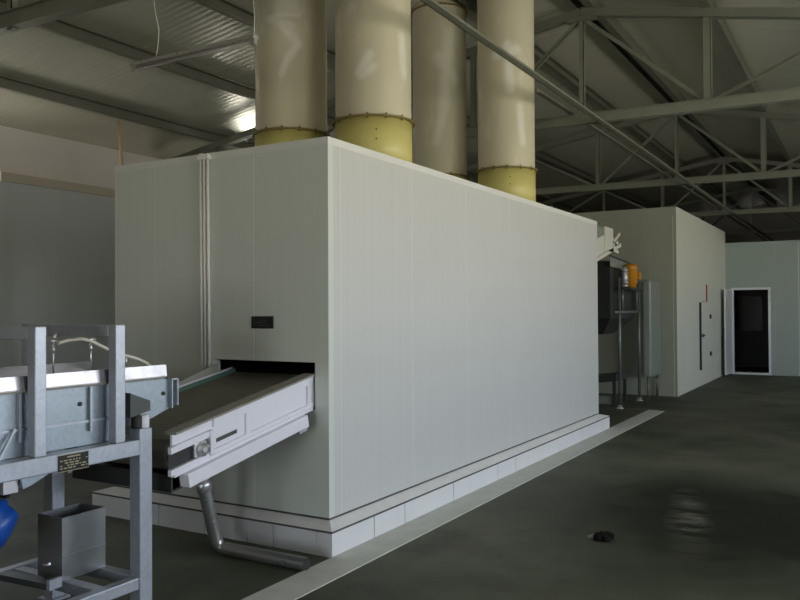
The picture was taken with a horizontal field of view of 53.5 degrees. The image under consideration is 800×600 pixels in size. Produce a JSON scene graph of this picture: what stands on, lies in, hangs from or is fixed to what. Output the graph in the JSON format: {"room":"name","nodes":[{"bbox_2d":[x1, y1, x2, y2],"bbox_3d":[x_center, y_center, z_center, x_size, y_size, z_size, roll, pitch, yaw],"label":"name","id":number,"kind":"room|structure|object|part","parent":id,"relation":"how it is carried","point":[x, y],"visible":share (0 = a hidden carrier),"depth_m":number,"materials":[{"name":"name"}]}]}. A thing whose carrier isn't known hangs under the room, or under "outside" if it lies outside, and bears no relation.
{"room":"processing plant","nodes":[
{"label":"processing plant","id":0,"kind":"room"},
{"bbox_2d":[0,125,163,370],"bbox_3d":[-2.769,-0.331,16.614,0.460,4.307,39.800,-1,-1,31],"label":"wall","id":1,"kind":"structure","parent":0,"point":[57,195],"depth_m":12.13,"materials":[{"name":"paint"}]},
{"bbox_3d":[-4.394,0.035,13.633,0.180,3.520,5.380,-1,-1,31],"label":"panel","id":2,"kind":"part","parent":1,"relation":"part of","materials":[{"name":"white metal"}]},
{"bbox_3d":[-4.391,-1.740,13.648,0.210,0.130,5.380,-1,-1,31],"label":"cap rail","id":3,"kind":"part","parent":1,"relation":"part of","materials":[{"name":"beige metal"}]},
{"bbox_2d":[0,0,764,217],"bbox_3d":[0.419,-3.178,14.759,8.031,1.397,40.400,-1,-1,31],"label":"roof truss","id":4,"kind":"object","parent":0,"point":[34,55],"depth_m":11.62,"materials":[{"name":"grey metal"}]},
{"bbox_2d":[0,367,799,599],"bbox_3d":[3.859,1.837,12.684,15.920,0.200,40.400,-1,-1,31],"label":"floor","id":5,"kind":"structure","parent":0,"point":[699,499],"depth_m":5.67,"materials":[{"name":"concrete"}]},
{"bbox_2d":[0,324,177,599],"bbox_3d":[-2.136,0.887,3.426,0.820,1.535,2.686,-1,-1,31],"label":"conveyor","id":6,"kind":"object","parent":5,"relation":"on","point":[46,410],"visible":0.97,"depth_m":3.93,"materials":[{"name":"metal"}]},
{"bbox_3d":[-2.003,1.037,3.768,0.347,0.298,0.248,0,-1,-7],"label":"motor","id":7,"kind":"part","parent":6,"relation":"part of","materials":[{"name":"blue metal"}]},
{"bbox_3d":[-2.511,1.442,3.468,0.060,0.060,2.185,-1,-1,31],"label":"shelf rail","id":8,"kind":"part","parent":6,"relation":"part of","materials":[{"name":"grey metal"}]},
{"bbox_2d":[0,570,61,590],"bbox_3d":[-1.857,1.390,3.967,0.382,0.050,0.075,-1,-1,25],"label":"channel","id":9,"kind":"object","parent":6,"relation":"on","point":[39,582],"visible":1,"depth_m":3.93,"materials":[{"name":"grey metal"}]},
{"bbox_3d":[-1.694,1.388,3.890,0.020,0.050,0.075,-1,-1,25],"label":"plate","id":10,"kind":"part","parent":9,"relation":"part of","materials":[{"name":"grey metal"}]},
{"bbox_3d":[-1.682,0.828,3.713,0.012,0.075,0.220,-1,-1,31],"label":"bracket plate","id":11,"kind":"part","parent":6,"relation":"part of","materials":[{"name":"grey metal"}]},
{"bbox_3d":[-1.934,1.660,4.440,0.120,0.012,0.120,-1,-1,31],"label":"foot plate","id":12,"kind":"part","parent":6,"relation":"part of","materials":[{"name":"grey metal"}]},
{"bbox_3d":[-1.937,1.161,4.447,0.080,0.988,0.080,-1,-1,31],"label":"leg","id":13,"kind":"part","parent":6,"relation":"part of","materials":[{"name":"grey metal"}]},
{"bbox_3d":[-1.912,0.742,3.121,0.080,0.080,2.185,-1,-1,31],"label":"table rail","id":14,"kind":"part","parent":6,"relation":"part of","materials":[{"name":"grey metal"}]},
{"bbox_2d":[38,503,105,580],"bbox_3d":[-1.721,1.258,4.142,0.199,0.317,0.340,-1,-1,31],"label":"bin","id":15,"kind":"object","parent":6,"relation":"on","point":[71,538],"visible":0.99,"depth_m":4.08,"materials":[{"name":"silver metal"}]},
{"bbox_3d":[-1.782,1.330,4.002,0.036,0.034,0.093,0,-1,-28],"label":"handle","id":16,"kind":"part","parent":15,"relation":"part of","materials":[{"name":"silver metal"}]},
{"bbox_2d":[0,361,166,392],"bbox_3d":[-2.135,0.376,3.439,0.640,0.066,2.360,-1,-1,31],"label":"tray","id":17,"kind":"object","parent":6,"relation":"on","point":[73,375],"depth_m":3.95,"materials":[{"name":"silver metal"}]},
{"bbox_3d":[-1.908,1.435,3.112,0.060,0.060,2.185,-1,-1,31],"label":"shelf rail","id":18,"kind":"part","parent":6,"relation":"part of","materials":[{"name":"grey metal"}]},
{"bbox_3d":[-1.638,0.755,4.274,0.620,0.080,0.080,-1,-1,31],"label":"cross rail","id":19,"kind":"part","parent":6,"relation":"part of","materials":[{"name":"grey metal"}]},
{"bbox_3d":[-1.334,1.153,4.091,0.080,0.988,0.080,-1,-1,31],"label":"leg","id":20,"kind":"part","parent":6,"relation":"part of","materials":[{"name":"grey metal"}]},
{"bbox_2d":[196,478,310,570],"bbox_3d":[-0.963,1.312,4.958,0.756,0.708,0.339,-1,-1,31],"label":"conveyor support leg","id":21,"kind":"object","parent":5,"relation":"on","point":[203,488],"visible":0.86,"depth_m":5.06,"materials":[{"name":"silver metal"}]},
{"bbox_2d":[91,136,609,557],"bbox_3d":[0.171,0.329,8.490,2.340,2.753,6.394,-1,-1,31],"label":"chamber","id":22,"kind":"object","parent":5,"relation":"on","point":[446,325],"visible":0.94,"depth_m":5.96,"materials":[{"name":"paint"}]},
{"bbox_2d":[67,363,314,492],"bbox_3d":[-1.212,0.746,5.016,0.920,0.596,1.420,-1,-1,31],"label":"conveyor","id":23,"kind":"object","parent":22,"relation":"attached to","point":[221,419],"visible":0.81,"depth_m":4.71,"materials":[{"name":"white metal"}]},
{"bbox_3d":[-1.590,0.754,5.256,0.015,0.534,1.390,-1,-1,31],"label":"frame","id":24,"kind":"part","parent":23,"relation":"part of","materials":[{"name":"white metal"}]},
{"bbox_3d":[-1.135,0.830,4.325,0.032,0.209,0.310,-1,-1,31],"label":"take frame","id":25,"kind":"part","parent":23,"relation":"part of","materials":[{"name":"white metal"}]},
{"bbox_3d":[-1.627,0.595,5.207,0.014,0.285,1.225,-1,-1,31],"label":"guard plate","id":26,"kind":"part","parent":23,"relation":"part of","materials":[{"name":"grey metal"}]},
{"bbox_3d":[-0.867,0.708,4.830,0.015,0.477,1.390,-1,-1,31],"label":"frame","id":27,"kind":"part","parent":23,"relation":"part of","materials":[{"name":"white metal"}]},
{"bbox_3d":[-0.820,0.687,4.881,0.014,0.370,0.925,-1,-1,31],"label":"stiffener frame","id":28,"kind":"part","parent":23,"relation":"part of","materials":[{"name":"white metal"}]},
{"bbox_2d":[252,0,330,145],"bbox_3d":[-1.010,-2.361,7.375,0.722,2.612,0.722,0,-1,-41],"label":"duct","id":29,"kind":"object","parent":22,"relation":"on","point":[291,47],"visible":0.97,"depth_m":7.08,"materials":[{"name":"beige metal"}]},
{"bbox_3d":[0.178,1.514,8.475,2.336,0.049,6.390,-1,-1,31],"label":"mortar skirting","id":30,"kind":"part","parent":22,"relation":"part of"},
{"bbox_3d":[0.167,-1.024,8.393,2.077,0.050,6.059,-1,-1,31],"label":"edge trim","id":31,"kind":"part","parent":22,"relation":"part of","materials":[{"name":"white metal"}]},
{"bbox_2d":[332,0,414,162],"bbox_3d":[-0.236,-2.444,6.919,0.724,2.757,0.724,0,-1,-38],"label":"duct","id":32,"kind":"object","parent":22,"relation":"on","point":[373,37],"visible":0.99,"depth_m":6.62,"materials":[{"name":"beige metal"}]},
{"bbox_2d":[411,0,469,180],"bbox_3d":[0.488,-2.345,9.777,0.724,2.623,0.724,-1,-1,31],"label":"duct","id":33,"kind":"object","parent":22,"relation":"on","point":[438,45],"visible":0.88,"depth_m":9.49,"materials":[{"name":"beige metal"}]},
{"bbox_2d":[476,0,537,201],"bbox_3d":[1.245,-2.426,9.331,0.724,2.765,0.724,0,-1,-38],"label":"duct","id":34,"kind":"object","parent":22,"relation":"on","point":[506,104],"visible":0.98,"depth_m":9.04,"materials":[{"name":"beige metal"}]},
{"bbox_2d":[597,226,620,260],"bbox_3d":[2.444,-0.685,11.237,0.890,0.697,2.030,-1,-1,31],"label":"conveyor","id":35,"kind":"object","parent":22,"relation":"attached to","point":[605,243],"visible":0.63,"depth_m":11.23,"materials":[{"name":"white metal"}]},
{"bbox_3d":[2.681,-0.899,10.885,0.010,0.240,0.660,-1,-1,31],"label":"guard plate","id":36,"kind":"part","parent":35,"relation":"part of","materials":[{"name":"white metal"}]},
{"bbox_3d":[2.656,-0.696,10.834,0.015,0.606,1.550,-1,-1,31],"label":"frame","id":37,"kind":"part","parent":35,"relation":"part of","materials":[{"name":"white paint"}]},
{"bbox_3d":[2.983,-0.865,11.357,0.020,0.340,0.420,-1,-1,31],"label":"upright plate","id":38,"kind":"part","parent":35,"relation":"part of","materials":[{"name":"white paint"}]},
{"bbox_3d":[3.168,-0.851,11.671,0.040,0.328,0.429,-1,-1,31],"label":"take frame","id":39,"kind":"part","parent":35,"relation":"part of","materials":[{"name":"white paint"}]},
{"bbox_2d":[241,410,663,599],"bbox_3d":[-0.230,1.664,5.229,0.255,0.006,16.800,-1,-1,31],"label":"curb","id":40,"kind":"structure","parent":5,"relation":"on","point":[302,583],"depth_m":5.84,"materials":[{"name":"concrete"}]},
{"bbox_2d":[587,531,614,541],"bbox_3d":[1.424,1.642,5.541,0.215,0.039,0.170,0,-1,-29],"label":"rag","id":41,"kind":"object","parent":5,"relation":"on","point":[602,536],"visible":1,"depth_m":5.51,"materials":[{"name":"black fabric"}]},
{"bbox_2d":[598,371,627,406],"bbox_3d":[3.138,1.483,13.606,1.350,0.540,0.750,-1,-1,31],"label":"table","id":42,"kind":"object","parent":5,"relation":"on","point":[612,377],"visible":0.45,"depth_m":13.07,"materials":[{"name":"metal"}]},
{"bbox_2d":[599,396,611,403],"bbox_3d":[3.087,1.654,13.269,1.000,0.130,0.020,-1,-1,31],"label":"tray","id":43,"kind":"object","parent":42,"relation":"on","point":[602,399],"depth_m":13.08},
{"bbox_3d":[3.511,1.528,13.008,0.050,0.430,0.050,-1,-1,31],"label":"leg","id":44,"kind":"part","parent":42,"relation":"part of","materials":[{"name":"metal"}]},
{"bbox_3d":[3.842,1.533,13.568,0.050,0.430,0.050,-1,-1,31],"label":"leg","id":45,"kind":"part","parent":42,"relation":"part of","materials":[{"name":"metal"}]},
{"bbox_2d":[597,255,643,408],"bbox_3d":[3.459,0.525,13.257,1.100,2.442,1.761,-1,-1,31],"label":"stand","id":46,"kind":"object","parent":5,"relation":"on","point":[617,278],"visible":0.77,"depth_m":12.72,"materials":[{"name":"metal"}]},
{"bbox_3d":[3.518,0.679,12.722,0.054,2.080,0.054,-1,-1,31],"label":"leg","id":47,"kind":"part","parent":46,"relation":"part of","materials":[{"name":"grey metal"}]},
{"bbox_3d":[3.615,-0.034,12.903,0.044,0.410,0.042,-1,-1,31],"label":"post","id":48,"kind":"part","parent":46,"relation":"part of","materials":[{"name":"grey metal"}]},
{"bbox_2d":[609,255,637,268],"bbox_3d":[3.382,-0.584,13.307,0.780,0.222,1.751,-1,-1,31],"label":"hood","id":49,"kind":"object","parent":46,"relation":"attached to","point":[615,262],"depth_m":12.72,"materials":[{"name":"metal"}]},
{"bbox_3d":[3.794,-0.398,13.057,0.224,0.400,0.224,-1,-1,31],"label":"motor","id":50,"kind":"part","parent":46,"relation":"part of","materials":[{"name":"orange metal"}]},
{"bbox_2d":[621,287,643,290],"bbox_3d":[3.798,-0.178,13.058,0.220,0.040,0.850,-1,-1,31],"label":"shelf","id":51,"kind":"object","parent":46,"relation":"attached to","point":[622,288],"depth_m":12.88,"materials":[{"name":"metal"}]},
{"bbox_3d":[4.072,-0.027,13.678,0.044,0.410,0.042,-1,-1,31],"label":"post","id":52,"kind":"part","parent":46,"relation":"part of","materials":[{"name":"grey metal"}]},
{"bbox_3d":[4.153,0.709,13.799,0.054,2.040,0.054,-1,-1,31],"label":"leg","id":53,"kind":"part","parent":46,"relation":"part of","materials":[{"name":"grey metal"}]},
{"bbox_2d":[572,206,725,396],"bbox_3d":[4.866,0.069,17.822,3.875,3.453,5.754,-1,-1,31],"label":"chamber","id":54,"kind":"object","parent":5,"relation":"on","point":[673,247],"visible":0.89,"depth_m":14.92,"materials":[{"name":"white paint"}]},
{"bbox_3d":[3.377,0.047,15.363,3.810,3.453,0.004,-1,-1,31],"label":"edge trim","id":55,"kind":"part","parent":54,"relation":"part of","materials":[{"name":"white metal"}]},
{"bbox_2d":[643,280,661,399],"bbox_3d":[4.511,0.702,14.180,0.150,2.100,0.820,-1,-1,31],"label":"tall cabinet","id":56,"kind":"object","parent":5,"relation":"on","point":[652,365],"visible":1,"depth_m":13.87,"materials":[{"name":"grey metal"}]},
{"bbox_3d":[4.333,1.544,13.870,0.044,0.410,0.042,-1,-1,31],"label":"leg","id":57,"kind":"part","parent":56,"relation":"part of","materials":[{"name":"grey metal"}]},
{"bbox_3d":[4.569,0.501,14.147,0.012,1.580,0.700,-1,-1,31],"label":"door","id":58,"kind":"part","parent":56,"relation":"part of","materials":[{"name":"grey metal"}]},
{"bbox_3d":[4.689,1.550,14.473,0.044,0.410,0.042,-1,-1,31],"label":"leg","id":59,"kind":"part","parent":56,"relation":"part of","materials":[{"name":"grey metal"}]},
{"bbox_2d":[599,0,799,204],"bbox_3d":[7.291,-3.126,10.705,7.925,1.679,40.400,-1,-1,31],"label":"ceiling","id":60,"kind":"structure","parent":0,"point":[675,46],"depth_m":11.91,"materials":[{"name":"grey metal"}]},
{"bbox_2d":[697,0,799,183],"bbox_3d":[5.169,-3.451,11.960,0.100,0.142,39.800,-1,-1,31],"label":"purlin","id":61,"kind":"object","parent":60,"relation":"attached to","point":[719,26],"visible":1,"depth_m":11.53,"materials":[{"name":"metal"}]},
{"bbox_2d":[699,203,799,242],"bbox_3d":[14.016,-0.882,29.968,15.320,5.557,0.250,-1,-1,31],"label":"roof truss","id":62,"kind":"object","parent":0,"point":[768,220],"depth_m":30.05,"materials":[{"name":"metal"}]},
{"bbox_2d":[536,88,766,240],"bbox_3d":[7.721,-2.339,19.571,0.060,0.060,24.080,-1,-1,31],"label":"rail","id":63,"kind":"object","parent":62,"relation":"attached to","point":[539,92],"visible":0.75,"depth_m":12.44,"materials":[{"name":"metal"}]},
{"bbox_2d":[734,290,768,367],"bbox_3d":[12.177,0.221,19.925,8.310,3.120,0.100,-1,-1,31],"label":"wall","id":64,"kind":"structure","parent":0,"point":[751,347],"depth_m":21.41,"materials":[{"name":"paint"}]},
{"bbox_2d":[734,296,762,330],"bbox_3d":[9.386,0.366,21.489,0.770,0.940,0.039,-1,-1,31],"label":"window","id":65,"kind":"structure","parent":64,"relation":"in","point":[747,309],"depth_m":21.47,"materials":[{"name":"black glass"}]},
{"bbox_2d":[725,240,799,375],"bbox_3d":[11.201,0.166,17.483,7.510,3.180,0.160,-1,-1,31],"label":"wall","id":66,"kind":"structure","parent":0,"point":[775,265],"depth_m":18.76,"materials":[{"name":"white paint"}]},
{"bbox_2d":[723,287,771,374],"bbox_3d":[8.211,0.744,18.754,0.935,2.090,0.940,-1,-1,31],"label":"door","id":67,"kind":"structure","parent":66,"relation":"in","point":[728,329],"depth_m":18.85,"materials":[{"name":"white metal"}]},
{"bbox_3d":[11.192,-1.394,17.503,7.510,0.060,0.160,-1,-1,31],"label":"cap rail","id":68,"kind":"part","parent":66,"relation":"part of","materials":[{"name":"white metal"}]},
{"bbox_3d":[10.552,-0.368,8.757,0.250,4.036,39.800,-1,-1,31],"label":"wall","id":69,"kind":"structure","parent":0,"visible":0},
{"bbox_2d":[0,0,126,35],"bbox_3d":[-0.616,-2.925,5.092,15.188,1.615,0.170,-1,-1,31],"label":"roof truss","id":70,"kind":"object","parent":69,"relation":"attached to","point":[15,18],"visible":1,"depth_m":6.38,"materials":[{"name":"metal"}]},
{"bbox_3d":[-3.242,-2.677,6.639,0.060,0.856,0.060,-1,-1,31],"label":"web post","id":71,"kind":"part","parent":70,"relation":"part of","materials":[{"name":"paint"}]},
{"bbox_2d":[0,76,254,148],"bbox_3d":[-1.460,-2.660,15.863,0.070,0.142,39.800,-1,-1,31],"label":"purlin","id":72,"kind":"object","parent":70,"relation":"on","point":[6,83],"visible":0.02,"depth_m":11.32,"materials":[{"name":"metal"}]},
{"bbox_2d":[117,121,122,165],"bbox_3d":[-4.021,-0.431,11.512,0.160,4.348,0.056,-1,-1,15],"label":"hanging cord","id":73,"kind":"object","parent":72,"relation":"hanging from","point":[118,122],"visible":0.28,"depth_m":11.52,"materials":[{"name":"beige"}]},
{"bbox_2d":[130,0,258,72],"bbox_3d":[-1.490,-1.984,5.657,1.210,0.535,0.052,-1,-1,31],"label":"lamp","id":74,"kind":"object","parent":70,"relation":"hanging from","point":[251,39],"visible":1,"depth_m":5.61,"materials":[{"name":"metal"}]},
{"bbox_2d":[0,0,598,211],"bbox_3d":[-0.040,-2.946,15.028,0.070,0.142,39.800,-1,-1,31],"label":"purlin","id":75,"kind":"object","parent":70,"relation":"on","point":[60,27],"visible":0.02,"depth_m":9.80,"materials":[{"name":"metal"}]},
{"bbox_2d":[191,0,657,207],"bbox_3d":[1.251,-3.206,14.269,0.070,0.142,39.800,-1,-1,31],"label":"purlin","id":76,"kind":"object","parent":70,"relation":"on","point":[224,7],"visible":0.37,"depth_m":10.61,"materials":[{"name":"metal"}]},
{"bbox_2d":[420,0,773,240],"bbox_3d":[4.164,-2.160,12.541,0.070,0.070,39.800,-1,-1,31],"label":"pipe","id":77,"kind":"object","parent":70,"relation":"attached to","point":[433,4],"visible":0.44,"depth_m":8.03,"materials":[{"name":"metal"}]},
{"bbox_2d":[458,0,742,208],"bbox_3d":[3.015,-3.561,13.232,0.070,0.142,39.800,-1,-1,31],"label":"purlin","id":78,"kind":"object","parent":70,"relation":"on","point":[552,64],"visible":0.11,"depth_m":13.98,"materials":[{"name":"metal"}]},
{"bbox_2d":[563,0,769,206],"bbox_3d":[3.815,-3.722,12.761,0.070,0.142,39.800,-1,-1,31],"label":"purlin","id":79,"kind":"object","parent":70,"relation":"on","point":[622,53],"visible":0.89,"depth_m":13.31,"materials":[{"name":"metal"}]},
{"bbox_2d":[579,0,776,206],"bbox_3d":[3.987,-3.709,12.660,0.100,0.142,39.800,-1,-1,31],"label":"purlin","id":80,"kind":"object","parent":70,"relation":"on","point":[614,28],"visible":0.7,"depth_m":13.08,"materials":[{"name":"metal"}]},
{"bbox_2d":[170,7,799,158],"bbox_3d":[2.306,-2.879,10.045,15.188,1.615,0.170,-1,-1,31],"label":"roof truss","id":81,"kind":"object","parent":69,"relation":"attached to","point":[579,16],"visible":0.62,"depth_m":9.62,"materials":[{"name":"metal"}]},
{"bbox_3d":[1.014,-2.774,10.806,0.085,1.107,0.085,-1,-1,31],"label":"web post","id":82,"kind":"part","parent":81,"relation":"part of","materials":[{"name":"metal"}]},
{"bbox_3d":[2.305,-2.913,10.046,0.060,1.350,0.060,-1,-1,31],"label":"king post","id":83,"kind":"part","parent":81,"relation":"part of","materials":[{"name":"metal"}]},
{"bbox_3d":[3.598,-2.779,9.282,0.085,1.050,0.085,-1,-1,31],"label":"web post","id":84,"kind":"part","parent":81,"relation":"part of","materials":[{"name":"metal"}]},
{"bbox_2d":[467,110,799,194],"bbox_3d":[5.227,-2.834,14.997,15.188,1.615,0.170,-1,-1,31],"label":"roof truss","id":85,"kind":"object","parent":69,"relation":"attached to","point":[763,173],"visible":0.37,"depth_m":14.98,"materials":[{"name":"metal"}]},
{"bbox_3d":[3.935,-2.729,15.758,0.085,1.107,0.085,-1,-1,31],"label":"web post","id":86,"kind":"part","parent":85,"relation":"part of","materials":[{"name":"metal"}]},
{"bbox_3d":[5.226,-2.867,14.998,0.060,1.350,0.060,-1,-1,31],"label":"king post","id":87,"kind":"part","parent":85,"relation":"part of","materials":[{"name":"metal"}]},
{"bbox_3d":[6.519,-2.734,14.234,0.085,1.050,0.085,-1,-1,31],"label":"web post","id":88,"kind":"part","parent":85,"relation":"part of","materials":[{"name":"metal"}]},
{"bbox_2d":[538,157,799,216],"bbox_3d":[8.148,-2.788,19.950,15.188,1.615,0.170,-1,-1,31],"label":"roof truss","id":89,"kind":"object","parent":69,"relation":"attached to","point":[722,160],"visible":0.54,"depth_m":19.98,"materials":[{"name":"metal"}]},
{"bbox_3d":[5.522,-2.540,21.497,0.060,0.856,0.060,-1,-1,31],"label":"web post","id":90,"kind":"part","parent":89,"relation":"part of","materials":[{"name":"metal"}]},
{"bbox_3d":[6.856,-2.683,20.711,0.085,1.107,0.085,-1,-1,31],"label":"web post","id":91,"kind":"part","parent":89,"relation":"part of","materials":[{"name":"metal"}]},
{"bbox_3d":[8.147,-2.821,19.950,0.060,1.350,0.060,-1,-1,31],"label":"king post","id":92,"kind":"part","parent":89,"relation":"part of","materials":[{"name":"metal"}]},
{"bbox_3d":[9.440,-2.688,19.187,0.085,1.050,0.085,-1,-1,31],"label":"web post","id":93,"kind":"part","parent":89,"relation":"part of","materials":[{"name":"metal"}]},
{"bbox_2d":[665,187,799,234],"bbox_3d":[11.069,-2.743,24.902,15.188,1.615,0.170,-1,-1,31],"label":"roof truss","id":94,"kind":"object","parent":69,"relation":"attached to","point":[750,190],"visible":0.32,"depth_m":24.89,"materials":[{"name":"metal"}]},
{"bbox_3d":[9.777,-2.638,25.663,0.085,1.107,0.085,-1,-1,31],"label":"web post","id":95,"kind":"part","parent":94,"relation":"part of","materials":[{"name":"metal"}]},
{"bbox_3d":[11.069,-2.776,24.903,0.060,1.350,0.060,-1,-1,31],"label":"king post","id":96,"kind":"part","parent":94,"relation":"part of","materials":[{"name":"metal"}]}
]}

